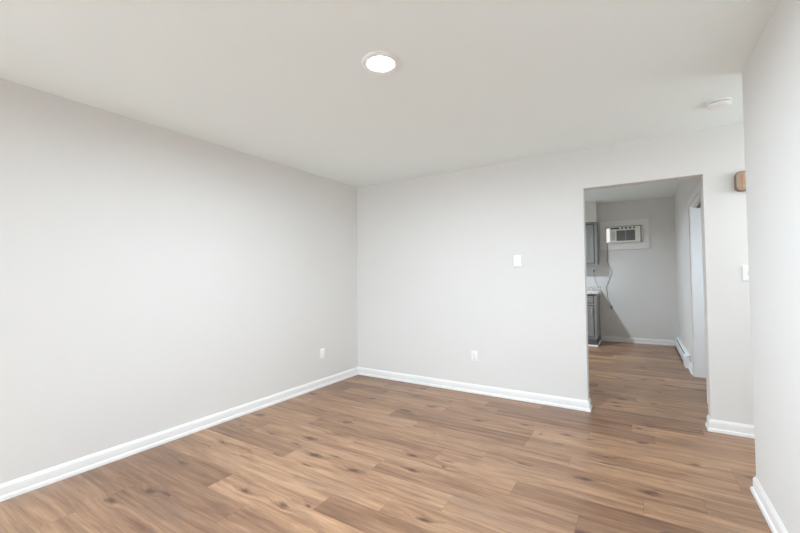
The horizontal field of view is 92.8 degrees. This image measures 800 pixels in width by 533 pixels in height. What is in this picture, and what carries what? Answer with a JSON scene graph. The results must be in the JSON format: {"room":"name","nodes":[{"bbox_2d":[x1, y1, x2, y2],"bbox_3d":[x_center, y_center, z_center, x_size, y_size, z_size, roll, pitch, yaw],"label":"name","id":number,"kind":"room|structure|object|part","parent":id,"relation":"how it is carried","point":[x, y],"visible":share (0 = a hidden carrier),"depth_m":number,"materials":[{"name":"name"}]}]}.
{"room":"empty living room","nodes":[
{"label":"empty living room","id":0,"kind":"room"},
{"bbox_2d":[0,78,357,483],"bbox_3d":[-2.295,0.124,2.344,0.120,2.440,6.568,-2,-2,32],"label":"wall","id":1,"kind":"structure","parent":0,"point":[154,279],"depth_m":2.84,"materials":[{"name":"paint"}]},
{"bbox_2d":[0,367,357,501],"bbox_3d":[-2.222,1.296,2.274,0.024,0.092,6.328,-2,-2,32],"label":"baseboard","id":2,"kind":"structure","parent":1,"relation":"attached to","point":[13,488],"depth_m":2.81,"materials":[{"name":"paint"}]},
{"bbox_2d":[320,348,324,358],"bbox_3d":[-0.896,1.006,4.409,0.010,0.116,0.072,-2,-2,32],"label":"wall outlet","id":3,"kind":"object","parent":1,"relation":"attached to","point":[322,351],"visible":1,"depth_m":4.40,"materials":[{"name":"white plastic"}]},
{"bbox_2d":[0,341,771,532],"bbox_3d":[1.032,1.371,2.770,5.240,0.100,10.875,-2,-2,32],"label":"floor","id":4,"kind":"structure","parent":0,"point":[358,453],"depth_m":2.47,"materials":[{"name":"wood"}]},
{"bbox_2d":[587,294,600,344],"bbox_3d":[3.238,0.963,7.235,0.942,0.912,0.738,-2,-2,32],"label":"base cabinet","id":5,"kind":"object","parent":4,"relation":"on","point":[593,300],"visible":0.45,"depth_m":6.79,"materials":[{"name":"grey paint"}]},
{"bbox_3d":[3.275,0.590,6.886,0.389,0.120,0.019,-2,-2,32],"label":"drawer","id":6,"kind":"part","parent":5,"relation":"part of","materials":[{"name":"grey paint"}]},
{"bbox_3d":[3.279,0.980,6.875,0.389,0.545,0.019,-2,-2,32],"label":"door","id":7,"kind":"part","parent":5,"relation":"part of","materials":[{"name":"grey paint"}]},
{"bbox_3d":[3.089,0.896,7.001,0.942,0.787,0.020,-2,-2,32],"label":"frame","id":8,"kind":"part","parent":5,"relation":"part of","materials":[{"name":"grey paint"}]},
{"bbox_2d":[587,286,601,293],"bbox_3d":[3.257,0.445,7.265,0.986,0.125,0.689,-2,-2,32],"label":"countertop","id":9,"kind":"structure","parent":5,"relation":"on","point":[590,289],"depth_m":7.31,"materials":[{"name":"white stone"}]},
{"bbox_2d":[0,0,777,186],"bbox_3d":[-0.141,-1.205,1.016,5.240,0.100,6.568,-2,-2,32],"label":"ceiling","id":10,"kind":"structure","parent":0,"point":[475,83],"depth_m":2.18,"materials":[{"name":"paint"}]},
{"bbox_2d":[361,51,399,72],"bbox_3d":[-0.107,-1.120,2.101,0.210,0.013,0.210,-2,-2,32],"label":"recessed light","id":11,"kind":"object","parent":10,"relation":"in","point":[376,61],"visible":1,"depth_m":2.08,"materials":[{"name":"white plastic"}]},
{"bbox_2d":[368,57,392,69],"bbox_3d":[-0.107,-1.121,2.102,0.134,0.008,0.134,-2,-2,32],"label":"diffuser","id":12,"kind":"object","parent":11,"relation":"attached to","point":[374,63],"depth_m":2.10,"materials":[{"name":"white"}]},
{"bbox_2d":[706,98,731,110],"bbox_3d":[2.205,-1.117,2.636,0.142,0.038,0.142,-2,-2,32],"label":"smoke detector","id":13,"kind":"object","parent":10,"relation":"attached to","point":[718,104],"visible":1,"depth_m":2.60,"materials":[{"name":"white plastic"}]},
{"bbox_2d":[357,122,753,424],"bbox_3d":[1.589,0.120,3.710,5.000,2.440,0.120,-2,-2,32],"label":"wall","id":14,"kind":"structure","parent":0,"point":[438,280],"depth_m":3.86,"materials":[{"name":"paint"}]},
{"bbox_2d":[471,351,477,361],"bbox_3d":[0.803,0.968,4.111,0.072,0.116,0.010,-2,-2,32],"label":"wall outlet","id":15,"kind":"object","parent":14,"relation":"attached to","point":[474,354],"visible":1,"depth_m":4.11,"materials":[{"name":"white plastic"}]},
{"bbox_2d":[358,367,591,411],"bbox_3d":[0.631,1.320,4.275,2.722,0.092,0.144,-2,-2,32],"label":"baseboard","id":16,"kind":"structure","parent":14,"relation":"attached to","point":[576,404],"depth_m":4.03,"materials":[{"name":"paint"}]},
{"bbox_2d":[514,255,520,266],"bbox_3d":[1.194,-0.055,3.879,0.074,0.118,0.022,-2,-2,32],"label":"thermostat","id":17,"kind":"object","parent":14,"relation":"attached to","point":[517,258],"visible":1,"depth_m":3.87,"materials":[{"name":"white plastic"}]},
{"bbox_2d":[705,415,754,438],"bbox_3d":[3.102,1.252,2.721,1.438,0.092,0.144,-2,-2,32],"label":"baseboard","id":18,"kind":"structure","parent":14,"relation":"attached to","point":[724,427],"depth_m":2.98,"materials":[{"name":"paint"}]},
{"bbox_2d":[734,171,745,191],"bbox_3d":[2.699,-0.662,2.921,0.204,0.152,0.060,-2,-2,32],"label":"door chime","id":19,"kind":"object","parent":14,"relation":"attached to","point":[739,177],"visible":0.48,"depth_m":2.94,"materials":[{"name":"brown wood"}]},
{"bbox_3d":[2.685,-0.662,2.898,0.160,0.112,0.006,-2,-2,32],"label":"panel","id":20,"kind":"part","parent":19,"relation":"part of","materials":[{"name":"brown wood"}]},
{"bbox_2d":[742,265,748,280],"bbox_3d":[2.689,0.051,2.936,0.074,0.118,0.022,-2,-2,32],"label":"light switch","id":21,"kind":"object","parent":14,"relation":"attached to","point":[745,269],"visible":0.52,"depth_m":2.95,"materials":[{"name":"white plastic"}]},
{"bbox_2d":[585,201,597,222],"bbox_3d":[2.933,-1.001,7.708,1.874,0.384,0.335,-2,-2,32],"label":"soffit","id":22,"kind":"structure","parent":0,"point":[591,208],"depth_m":7.12,"materials":[{"name":"paint"}]},
{"bbox_2d":[586,196,677,339],"bbox_3d":[4.135,0.095,7.198,4.400,2.627,0.120,-2,-2,32],"label":"wall","id":23,"kind":"structure","parent":0,"point":[641,286],"depth_m":6.96,"materials":[{"name":"paint"}]},
{"bbox_2d":[585,222,598,264],"bbox_3d":[3.339,-0.421,7.456,0.942,0.796,0.306,-2,-2,32],"label":"upper cabinet","id":24,"kind":"object","parent":23,"relation":"attached to","point":[591,228],"visible":0.28,"depth_m":7.13,"materials":[{"name":"grey paint"}]},
{"bbox_3d":[3.453,-0.422,7.215,0.387,0.716,0.019,-2,-2,32],"label":"door","id":25,"kind":"part","parent":24,"relation":"part of","materials":[{"name":"grey paint"}]},
{"bbox_2d":[587,286,599,290],"bbox_3d":[3.425,0.429,7.554,0.964,0.082,0.020,-2,-2,32],"label":"backsplash","id":26,"kind":"structure","parent":23,"relation":"attached to","point":[588,287],"depth_m":7.35,"materials":[{"name":"white tile"}]},
{"bbox_2d":[599,218,648,249],"bbox_3d":[4.193,-0.588,7.142,0.790,0.544,0.107,-2,-2,32],"label":"window","id":27,"kind":"structure","parent":23,"relation":"in","point":[604,239],"depth_m":7.10,"materials":[{"name":"paint"}]},
{"bbox_3d":[4.217,-0.597,7.170,0.594,0.286,0.004,-2,-2,32],"label":"pane","id":28,"kind":"part","parent":27,"relation":"part of","materials":[{"name":"clear glass"}]},
{"bbox_2d":[606,225,643,308],"bbox_3d":[4.241,0.020,7.186,0.627,1.538,0.391,-2,-2,32],"label":"air conditioner","id":29,"kind":"object","parent":23,"relation":"attached to","point":[628,233],"visible":0.98,"depth_m":7.03,"materials":[{"name":"white plastic"}]},
{"bbox_3d":[3.952,0.145,7.208,0.108,1.208,0.043,-2,-2,32],"label":"power cord","id":30,"kind":"part","parent":29,"relation":"part of","materials":[{"name":"white plastic"}]},
{"bbox_2d":[616,230,634,240],"bbox_3d":[4.165,-0.576,7.033,0.297,0.197,0.016,-2,-2,32],"label":"grille","id":31,"kind":"object","parent":29,"relation":"attached to","point":[621,235],"depth_m":7.03,"materials":[{"name":"grey plastic"}]},
{"bbox_3d":[4.421,-0.607,6.948,0.039,0.297,0.015,-2,-2,32],"label":"filler panel","id":32,"kind":"part","parent":29,"relation":"part of","materials":[{"name":"white plastic"}]},
{"bbox_2d":[602,336,675,345],"bbox_3d":[4.347,1.354,6.954,1.183,0.092,0.024,-2,-2,32],"label":"baseboard","id":33,"kind":"structure","parent":23,"relation":"attached to","point":[604,338],"depth_m":6.94,"materials":[{"name":"paint"}]},
{"bbox_2d":[584,180,680,203],"bbox_3d":[3.006,-1.304,5.463,4.640,0.100,4.307,-2,-2,32],"label":"ceiling","id":34,"kind":"structure","parent":0,"point":[667,188],"depth_m":6.39,"materials":[{"name":"paint"}]},
{"bbox_2d":[674,0,799,532],"bbox_3d":[2.570,-0.034,1.831,1.331,2.627,10.635,-2,-2,32],"label":"wall","id":35,"kind":"structure","parent":0,"point":[771,73],"depth_m":1.80,"materials":[{"name":"paint"}]},
{"bbox_2d":[674,337,689,367],"bbox_3d":[4.317,1.283,5.851,0.056,0.167,1.865,-2,-2,32],"label":"baseboard heater","id":36,"kind":"object","parent":35,"relation":"attached to","point":[683,352],"visible":0.97,"depth_m":5.46,"materials":[{"name":"metal"}]},
{"bbox_3d":[4.365,1.283,5.963,0.013,0.100,1.625,-2,-2,32],"label":"panel","id":37,"kind":"part","parent":36,"relation":"part of","materials":[{"name":"metal"}]},
{"bbox_3d":[4.325,1.279,5.846,0.037,0.153,1.865,-2,-2,32],"label":"panel","id":38,"kind":"part","parent":36,"relation":"part of","materials":[{"name":"metal"}]},
{"bbox_2d":[688,362,692,374],"bbox_3d":[3.731,1.304,4.886,0.024,0.092,0.387,-2,-2,32],"label":"baseboard","id":39,"kind":"structure","parent":35,"relation":"attached to","point":[690,368],"depth_m":4.88,"materials":[{"name":"paint"}]},
{"bbox_2d":[687,182,707,402],"bbox_3d":[3.335,0.255,4.186,0.129,2.160,1.255,-2,-2,32],"label":"door","id":40,"kind":"structure","parent":35,"relation":"in","point":[695,230],"depth_m":4.64,"materials":[{"name":"paint"}]},
{"bbox_2d":[750,476,787,532],"bbox_3d":[1.174,1.187,-0.422,1.354,0.092,5.378,-2,-2,32],"label":"baseboard","id":41,"kind":"structure","parent":35,"relation":"attached to","point":[773,520],"depth_m":1.95,"materials":[{"name":"paint"}]}
]}

